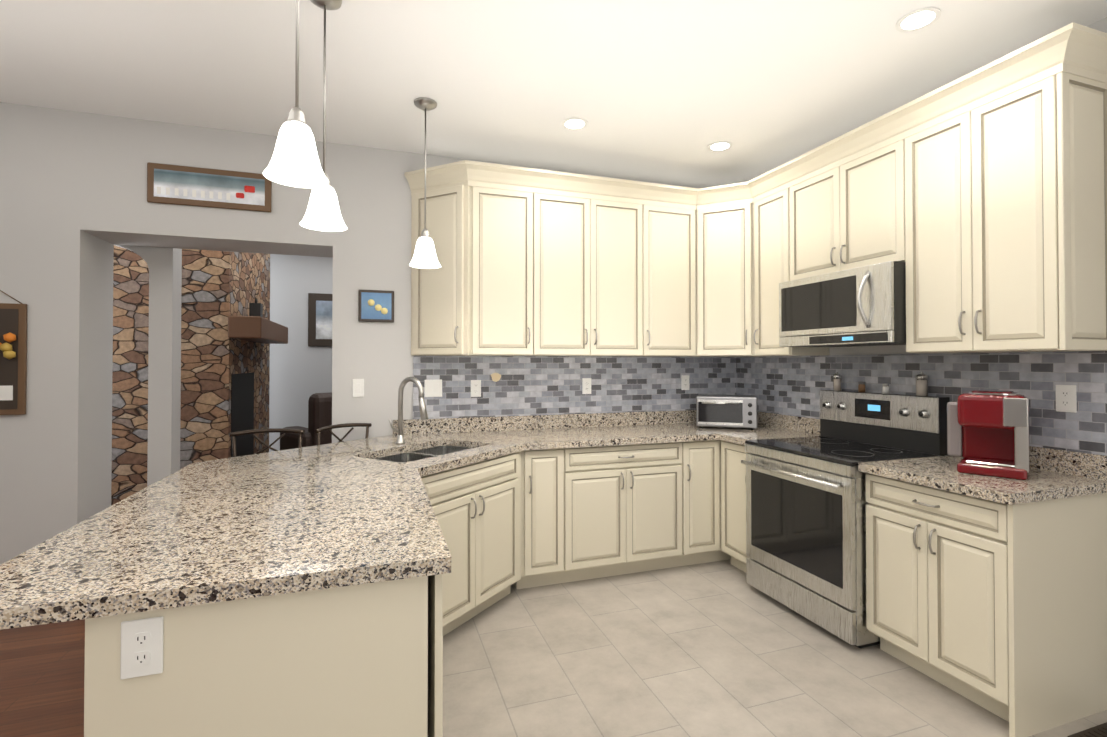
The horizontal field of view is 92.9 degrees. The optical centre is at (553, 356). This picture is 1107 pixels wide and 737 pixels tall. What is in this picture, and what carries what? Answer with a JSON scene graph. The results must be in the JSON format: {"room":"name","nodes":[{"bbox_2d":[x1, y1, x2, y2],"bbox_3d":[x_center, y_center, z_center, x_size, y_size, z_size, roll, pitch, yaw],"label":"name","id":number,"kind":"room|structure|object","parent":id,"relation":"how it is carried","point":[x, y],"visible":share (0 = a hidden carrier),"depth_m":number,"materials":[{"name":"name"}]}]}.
{"room":"kitchen","nodes":[
{"label":"kitchen","id":0,"kind":"room"},
{"bbox_2d":[0,619,84,736],"bbox_3d":[-2.230,1.423,0.301,2.890,0.050,5.320,0,-1,-19],"label":"floor","id":1,"kind":"structure","parent":0,"point":[42,668],"depth_m":2.31,"materials":[{"name":"brown wood"}]},
{"bbox_2d":[229,428,304,456],"bbox_3d":[-1.580,0.918,2.844,0.388,1.016,0.408,0,-1,-19],"label":"stool","id":2,"kind":"object","parent":1,"relation":"on","point":[268,430],"visible":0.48,"depth_m":3.02,"materials":[{"name":"grey metal"}]},
{"bbox_2d":[315,423,371,444],"bbox_3d":[-1.158,0.921,3.150,0.408,1.016,0.388,0,-1,34],"label":"stool","id":3,"kind":"object","parent":1,"relation":"on","point":[352,425],"visible":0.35,"depth_m":3.26,"materials":[{"name":"grey metal"}]},
{"bbox_2d":[111,245,148,505],"bbox_3d":[-3.627,0.036,4.426,0.560,2.818,0.400,0,-1,-19],"label":"stone wall","id":4,"kind":"structure","parent":0,"point":[130,371],"depth_m":4.28,"materials":[{"name":"brown stone"}]},
{"bbox_2d":[115,245,181,486],"bbox_3d":[-3.226,0.023,3.311,1.450,2.818,0.168,0,-1,-19],"label":"wall","id":5,"kind":"structure","parent":0,"point":[164,349],"depth_m":3.45,"materials":[{"name":"grey paint"}]},
{"bbox_2d":[269,254,332,451],"bbox_3d":[-2.450,0.061,6.799,6.304,2.820,0.150,0,-1,-19],"label":"wall","id":6,"kind":"structure","parent":0,"point":[300,371],"depth_m":6.48,"materials":[{"name":"white paint"}]},
{"bbox_2d":[308,293,332,346],"bbox_3d":[-2.639,-0.460,6.644,0.839,0.659,0.029,0,-1,-19],"label":"framed picture","id":7,"kind":"object","parent":6,"relation":"attached to","point":[319,319],"visible":0.29,"depth_m":6.54,"materials":[{"name":"brown wood"}]},
{"bbox_2d":[0,102,698,564],"bbox_3d":[-1.381,0.026,3.619,6.304,2.820,0.400,0,-1,-19],"label":"wall","id":8,"kind":"structure","parent":0,"point":[56,269],"depth_m":3.08,"materials":[{"name":"grey paint"}]},
{"bbox_2d":[0,290,27,414],"bbox_3d":[-3.061,-0.050,2.807,0.368,0.729,0.066,0,-1,-19],"label":"framed picture","id":9,"kind":"object","parent":8,"relation":"attached to","point":[13,355],"visible":1,"depth_m":2.86,"materials":[{"name":"brown wood"}]},
{"bbox_2d":[147,162,271,211],"bbox_3d":[-2.065,-1.019,3.174,0.647,0.232,0.025,0,-1,-19],"label":"framed picture","id":10,"kind":"object","parent":8,"relation":"attached to","point":[194,186],"visible":0.98,"depth_m":3.16,"materials":[{"name":"brown"}]},
{"bbox_2d":[352,379,363,396],"bbox_3d":[-1.276,0.203,3.437,0.072,0.118,0.008,0,-1,-19],"label":"dimmer switch","id":11,"kind":"object","parent":8,"relation":"attached to","point":[357,387],"visible":1,"depth_m":3.43,"materials":[{"name":"white plastic"}]},
{"bbox_2d":[358,290,393,321],"bbox_3d":[-1.167,-0.335,3.470,0.223,0.209,0.021,0,-1,-19],"label":"framed picture","id":12,"kind":"object","parent":8,"relation":"attached to","point":[376,305],"visible":1,"depth_m":3.46,"materials":[{"name":"brown wood"}]},
{"bbox_2d":[408,162,471,355],"bbox_3d":[-0.749,-0.611,3.458,0.342,1.200,0.342,0,-1,-19],"label":"upper cabinet","id":13,"kind":"object","parent":8,"relation":"attached to","point":[441,298],"depth_m":3.41,"materials":[{"name":"beige wood"}]},
{"bbox_2d":[472,166,475,355],"bbox_3d":[-0.730,-0.611,3.459,0.338,1.200,0.328,0,-1,-19],"label":"upper cabinet","id":14,"kind":"object","parent":8,"relation":"attached to","point":[473,167],"depth_m":3.36,"materials":[{"name":"beige wood"}]},
{"bbox_2d":[476,166,535,355],"bbox_3d":[-0.378,-0.609,3.578,0.406,1.200,0.328,0,-1,-19],"label":"upper cabinet","id":15,"kind":"object","parent":8,"relation":"attached to","point":[505,199],"depth_m":3.43,"materials":[{"name":"beige wood"}]},
{"bbox_2d":[413,356,736,418],"bbox_3d":[0.290,0.209,3.960,2.611,0.428,0.009,0,-1,-19],"label":"backsplash","id":16,"kind":"structure","parent":8,"relation":"attached to","point":[552,385],"depth_m":3.89,"materials":[{"name":"grey tile"}]},
{"bbox_2d":[424,380,441,396],"bbox_3d":[-0.817,0.213,3.578,0.118,0.118,0.008,0,-1,-19],"label":"double light switch","id":17,"kind":"object","parent":16,"relation":"attached to","point":[432,388],"visible":1,"depth_m":3.58,"materials":[{"name":"white plastic"}]},
{"bbox_2d":[471,380,480,396],"bbox_3d":[-0.542,0.220,3.671,0.072,0.118,0.008,0,-1,-19],"label":"electrical outlet","id":18,"kind":"object","parent":16,"relation":"attached to","point":[475,388],"visible":1,"depth_m":3.67,"materials":[{"name":"white plastic"}]},
{"bbox_2d":[491,373,500,381],"bbox_3d":[-0.407,0.143,3.715,0.074,0.064,0.010,0,-1,-19],"label":"rooster","id":19,"kind":"object","parent":16,"relation":"attached to","point":[496,377],"visible":1,"depth_m":3.71,"materials":[{"name":"beige ceramic"}]},
{"bbox_2d":[582,378,590,393],"bbox_3d":[0.250,0.218,3.937,0.072,0.118,0.008,0,-1,-19],"label":"electrical outlet","id":20,"kind":"object","parent":16,"relation":"attached to","point":[586,385],"visible":1,"depth_m":3.93,"materials":[{"name":"white plastic"}]},
{"bbox_2d":[681,375,688,389],"bbox_3d":[1.056,0.206,4.208,0.072,0.118,0.008,0,-1,-19],"label":"electrical outlet","id":21,"kind":"object","parent":16,"relation":"attached to","point":[684,382],"visible":1,"depth_m":4.20,"materials":[{"name":"white plastic"}]},
{"bbox_2d":[536,174,647,355],"bbox_3d":[0.201,-0.607,3.772,0.814,1.200,0.328,0,-1,-19],"label":"upper cabinet","id":22,"kind":"object","parent":8,"relation":"attached to","point":[592,255],"depth_m":3.61,"materials":[{"name":"beige wood"}]},
{"bbox_2d":[644,186,695,356],"bbox_3d":[0.794,-0.605,3.972,0.439,1.200,0.328,0,-1,-19],"label":"upper cabinet","id":23,"kind":"object","parent":8,"relation":"attached to","point":[669,215],"depth_m":3.82,"materials":[{"name":"beige wood"}]},
{"bbox_2d":[696,181,751,356],"bbox_3d":[1.229,-0.617,3.790,0.275,1.211,0.275,0,-1,-19],"label":"upper cabinet","id":24,"kind":"object","parent":8,"relation":"attached to","point":[723,212],"depth_m":3.78,"materials":[{"name":"beige wood"}]},
{"bbox_2d":[0,0,1106,187],"bbox_3d":[-1.095,-1.446,2.550,6.454,0.100,9.100,0,-1,-19],"label":"ceiling","id":25,"kind":"structure","parent":0,"point":[664,91],"depth_m":2.55,"materials":[{"name":"white paint"}]},
{"bbox_2d":[263,0,328,187],"bbox_3d":[-0.738,-0.960,1.515,0.170,0.894,0.170,0,-1,-19],"label":"pendant light","id":26,"kind":"object","parent":25,"relation":"hanging from","point":[294,162],"visible":1,"depth_m":1.49,"materials":[{"name":"white glass"}]},
{"bbox_2d":[300,0,346,231],"bbox_3d":[-0.890,-0.954,2.044,0.170,0.894,0.170,0,-1,-19],"label":"pendant light","id":27,"kind":"object","parent":25,"relation":"hanging from","point":[323,213],"visible":0.85,"depth_m":2.03,"materials":[{"name":"white glass"}]},
{"bbox_2d":[409,97,440,268],"bbox_3d":[-0.701,-0.945,2.878,0.170,0.894,0.170,0,-1,-19],"label":"pendant light","id":28,"kind":"object","parent":25,"relation":"hanging from","point":[424,257],"visible":1,"depth_m":2.85,"materials":[{"name":"white glass"}]},
{"bbox_2d":[562,117,587,129],"bbox_3d":[0.127,-1.387,3.129,0.156,0.005,0.156,0,-1,-19],"label":"recessed light","id":29,"kind":"object","parent":25,"relation":"in","point":[575,123],"visible":1,"depth_m":3.12,"materials":[{"name":"white"}]},
{"bbox_2d":[708,141,731,151],"bbox_3d":[1.093,-1.383,3.454,0.156,0.005,0.156,0,-1,-19],"label":"recessed light","id":30,"kind":"object","parent":25,"relation":"in","point":[720,146],"visible":1,"depth_m":3.45,"materials":[{"name":"white"}]},
{"bbox_2d":[895,7,940,31],"bbox_3d":[1.511,-1.397,2.181,0.156,0.005,0.156,0,-1,-19],"label":"recessed light","id":31,"kind":"object","parent":25,"relation":"in","point":[918,19],"visible":1,"depth_m":2.18,"materials":[{"name":"white"}]},
{"bbox_2d":[443,559,1106,736],"bbox_3d":[0.829,1.435,1.329,3.564,0.050,5.320,0,-1,-19],"label":"floor","id":32,"kind":"structure","parent":0,"point":[723,648],"depth_m":2.36,"materials":[{"name":"beige tile"}]},
{"bbox_2d":[84,564,451,736],"bbox_3d":[-0.680,0.974,1.376,0.730,0.874,0.380,0,-1,-19],"label":"base cabinet","id":33,"kind":"object","parent":32,"relation":"on","point":[361,660],"depth_m":1.20,"materials":[{"name":"beige wood"}]},
{"bbox_2d":[120,616,163,679],"bbox_3d":[-0.869,0.615,1.111,0.075,0.120,0.008,0,-1,-19],"label":"outlet","id":34,"kind":"object","parent":33,"relation":"attached to","point":[141,647],"visible":1,"depth_m":1.11,"materials":[{"name":"white plastic"}]},
{"bbox_2d":[0,465,450,629],"bbox_3d":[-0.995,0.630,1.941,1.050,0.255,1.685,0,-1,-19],"label":"countertop","id":35,"kind":"structure","parent":33,"relation":"on","point":[334,515],"depth_m":1.37,"materials":[{"name":"stone"}]},
{"bbox_2d":[421,450,555,629],"bbox_3d":[-0.434,0.989,2.774,0.693,0.874,0.595,0,-1,-19],"label":"base cabinet","id":36,"kind":"object","parent":32,"relation":"on","point":[496,517],"depth_m":2.92,"materials":[{"name":"beige wood"}]},
{"bbox_2d":[528,448,567,583],"bbox_3d":[-0.160,0.997,3.485,0.280,0.874,0.608,0,-1,-19],"label":"base cabinet","id":37,"kind":"object","parent":32,"relation":"on","point":[559,457],"depth_m":3.24,"materials":[{"name":"beige wood"}]},
{"bbox_2d":[568,441,687,581],"bbox_3d":[0.371,0.999,3.664,0.840,0.874,0.608,0,-1,-19],"label":"base cabinet","id":38,"kind":"object","parent":32,"relation":"on","point":[628,504],"depth_m":3.39,"materials":[{"name":"beige wood"}]},
{"bbox_2d":[159,377,819,480],"bbox_3d":[-0.026,0.444,3.220,3.682,0.654,1.208,0,-1,-19],"label":"countertop","id":39,"kind":"structure","parent":38,"relation":"on","point":[441,444],"depth_m":3.33,"materials":[{"name":"stone"}]},
{"bbox_2d":[389,377,427,443],"bbox_3d":[-0.851,0.315,3.078,0.219,0.399,0.199,0,-1,-19],"label":"faucet","id":40,"kind":"object","parent":39,"relation":"on","point":[422,406],"depth_m":3.11,"materials":[{"name":"silver metal"}]},
{"bbox_2d":[375,446,470,461],"bbox_3d":[-0.703,0.661,2.922,0.828,0.214,0.792,0,-1,-19],"label":"sink","id":41,"kind":"object","parent":39,"relation":"in","point":[421,452],"depth_m":3.05,"materials":[{"name":"silver metal"}]},
{"bbox_2d":[696,394,763,429],"bbox_3d":[1.326,0.406,3.940,0.576,0.234,0.477,0,-1,-19],"label":"toaster oven","id":42,"kind":"object","parent":39,"relation":"on","point":[728,411],"visible":1,"depth_m":3.79,"materials":[{"name":"silver metal"}]},
{"bbox_2d":[688,440,719,564],"bbox_3d":[0.905,1.001,3.843,0.288,0.874,0.608,0,-1,-19],"label":"base cabinet","id":43,"kind":"object","parent":32,"relation":"on","point":[703,456],"depth_m":3.57,"materials":[{"name":"beige wood"}]},
{"bbox_2d":[720,440,747,572],"bbox_3d":[1.484,0.998,3.548,0.608,0.874,0.361,0,-1,-19],"label":"base cabinet","id":44,"kind":"object","parent":32,"relation":"on","point":[732,472],"depth_m":3.48,"materials":[{"name":"beige wood"}]},
{"bbox_2d":[741,390,948,647],"bbox_3d":[1.597,0.821,2.984,0.724,1.215,0.771,0,-1,-19],"label":"range","id":45,"kind":"object","parent":32,"relation":"on","point":[806,502],"visible":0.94,"depth_m":2.83,"materials":[{"name":"silver metal"}]},
{"bbox_2d":[833,372,840,390],"bbox_3d":[1.815,0.156,3.366,0.046,0.121,0.045,0,-1,-19],"label":"spice jar","id":46,"kind":"object","parent":45,"relation":"on","point":[837,382],"visible":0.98,"depth_m":3.35,"materials":[{"name":"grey glass"}]},
{"bbox_2d":[858,381,865,391],"bbox_3d":[1.873,0.182,3.196,0.040,0.065,0.039,0,-1,-19],"label":"spice jar","id":47,"kind":"object","parent":45,"relation":"on","point":[861,386],"visible":0.96,"depth_m":3.18,"materials":[{"name":"brown glass"}]},
{"bbox_2d":[882,383,889,393],"bbox_3d":[1.924,0.183,3.044,0.036,0.060,0.035,0,-1,-19],"label":"spice jar","id":48,"kind":"object","parent":45,"relation":"on","point":[885,388],"visible":0.98,"depth_m":3.03,"materials":[{"name":"white plastic"}]},
{"bbox_2d":[915,372,927,395],"bbox_3d":[1.991,0.145,2.844,0.056,0.131,0.055,0,-1,-19],"label":"spice jar","id":49,"kind":"object","parent":45,"relation":"on","point":[921,384],"visible":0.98,"depth_m":2.83,"materials":[{"name":"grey glass"}]},
{"bbox_2d":[865,473,1106,736],"bbox_3d":[1.891,0.984,2.338,0.608,0.874,0.626,0,-1,-19],"label":"base cabinet","id":50,"kind":"object","parent":32,"relation":"on","point":[998,608],"depth_m":2.08,"materials":[{"name":"beige wood"}]},
{"bbox_2d":[858,446,1106,504],"bbox_3d":[1.875,0.476,2.330,0.646,0.140,0.641,0,-1,-19],"label":"countertop","id":51,"kind":"structure","parent":50,"relation":"on","point":[1053,474],"depth_m":2.20,"materials":[{"name":"stone"}]},
{"bbox_2d":[947,390,1029,479],"bbox_3d":[1.933,0.327,2.346,0.284,0.357,0.320,-1,-1,43],"label":"coffee maker","id":52,"kind":"object","parent":51,"relation":"on","point":[988,432],"visible":1,"depth_m":2.26,"materials":[{"name":"red plastic"}]},
{"bbox_2d":[1067,722,1106,736],"bbox_3d":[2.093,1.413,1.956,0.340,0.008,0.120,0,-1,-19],"label":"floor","id":53,"kind":"structure","parent":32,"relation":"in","point":[1100,730],"depth_m":1.98,"materials":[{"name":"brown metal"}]},
{"bbox_2d":[759,17,1106,356],"bbox_3d":[2.447,0.006,1.889,0.150,2.820,5.320,0,-1,-19],"label":"wall","id":54,"kind":"structure","parent":0,"point":[1100,25],"depth_m":3.13,"materials":[{"name":"grey paint"}]},
{"bbox_2d":[752,166,828,356],"bbox_3d":[1.619,-0.609,3.602,0.328,1.200,0.338,0,-1,-19],"label":"upper cabinet","id":55,"kind":"object","parent":54,"relation":"attached to","point":[769,195],"depth_m":3.56,"materials":[{"name":"beige wood"}]},
{"bbox_2d":[788,110,903,280],"bbox_3d":[1.798,-0.846,3.073,0.328,0.739,0.785,0,-1,-19],"label":"upper cabinet","id":56,"kind":"object","parent":54,"relation":"attached to","point":[846,199],"depth_m":2.95,"materials":[{"name":"beige wood"}]},
{"bbox_2d":[779,261,905,346],"bbox_3d":[1.722,-0.271,3.038,0.461,0.406,0.772,0,-1,-19],"label":"microwave","id":57,"kind":"object","parent":56,"relation":"attached to","point":[861,306],"visible":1,"depth_m":2.87,"materials":[{"name":"silver metal"}]},
{"bbox_2d":[737,351,1106,455],"bbox_3d":[1.899,0.280,3.253,0.011,0.584,2.340,0,-1,-19],"label":"backsplash","id":58,"kind":"structure","parent":54,"relation":"attached to","point":[785,385],"depth_m":2.67,"materials":[{"name":"grey tile"}]},
{"bbox_2d":[1056,385,1076,412],"bbox_3d":[2.219,0.180,2.278,0.008,0.118,0.072,0,-1,-19],"label":"electrical outlet","id":59,"kind":"object","parent":58,"relation":"attached to","point":[1066,398],"visible":1,"depth_m":2.27,"materials":[{"name":"white plastic"}]},
{"bbox_2d":[904,34,1106,352],"bbox_3d":[2.025,-0.623,2.392,0.328,1.200,0.645,0,-1,-19],"label":"upper cabinet","id":60,"kind":"object","parent":54,"relation":"attached to","point":[975,201],"depth_m":2.20,"materials":[{"name":"beige wood"}]},
{"bbox_3d":[-1.967,1.477,5.110,6.454,0.050,3.630,0,-1,-19],"label":"floor","id":61,"kind":"structure","parent":0,"visible":0},
{"bbox_2d":[180,249,287,468],"bbox_3d":[-2.990,0.044,5.109,0.595,2.816,1.790,0,-1,-19],"label":"fireplace","id":62,"kind":"object","parent":61,"relation":"on","point":[231,332],"visible":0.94,"depth_m":4.31,"materials":[{"name":"stone"}]},
{"bbox_2d":[280,392,331,449],"bbox_3d":[-2.467,0.921,5.861,0.860,1.080,0.920,1,-1,-44],"label":"armchair","id":63,"kind":"object","parent":61,"relation":"on","point":[319,410],"visible":0.21,"depth_m":5.38,"materials":[{"name":"brown leather"}]}
]}

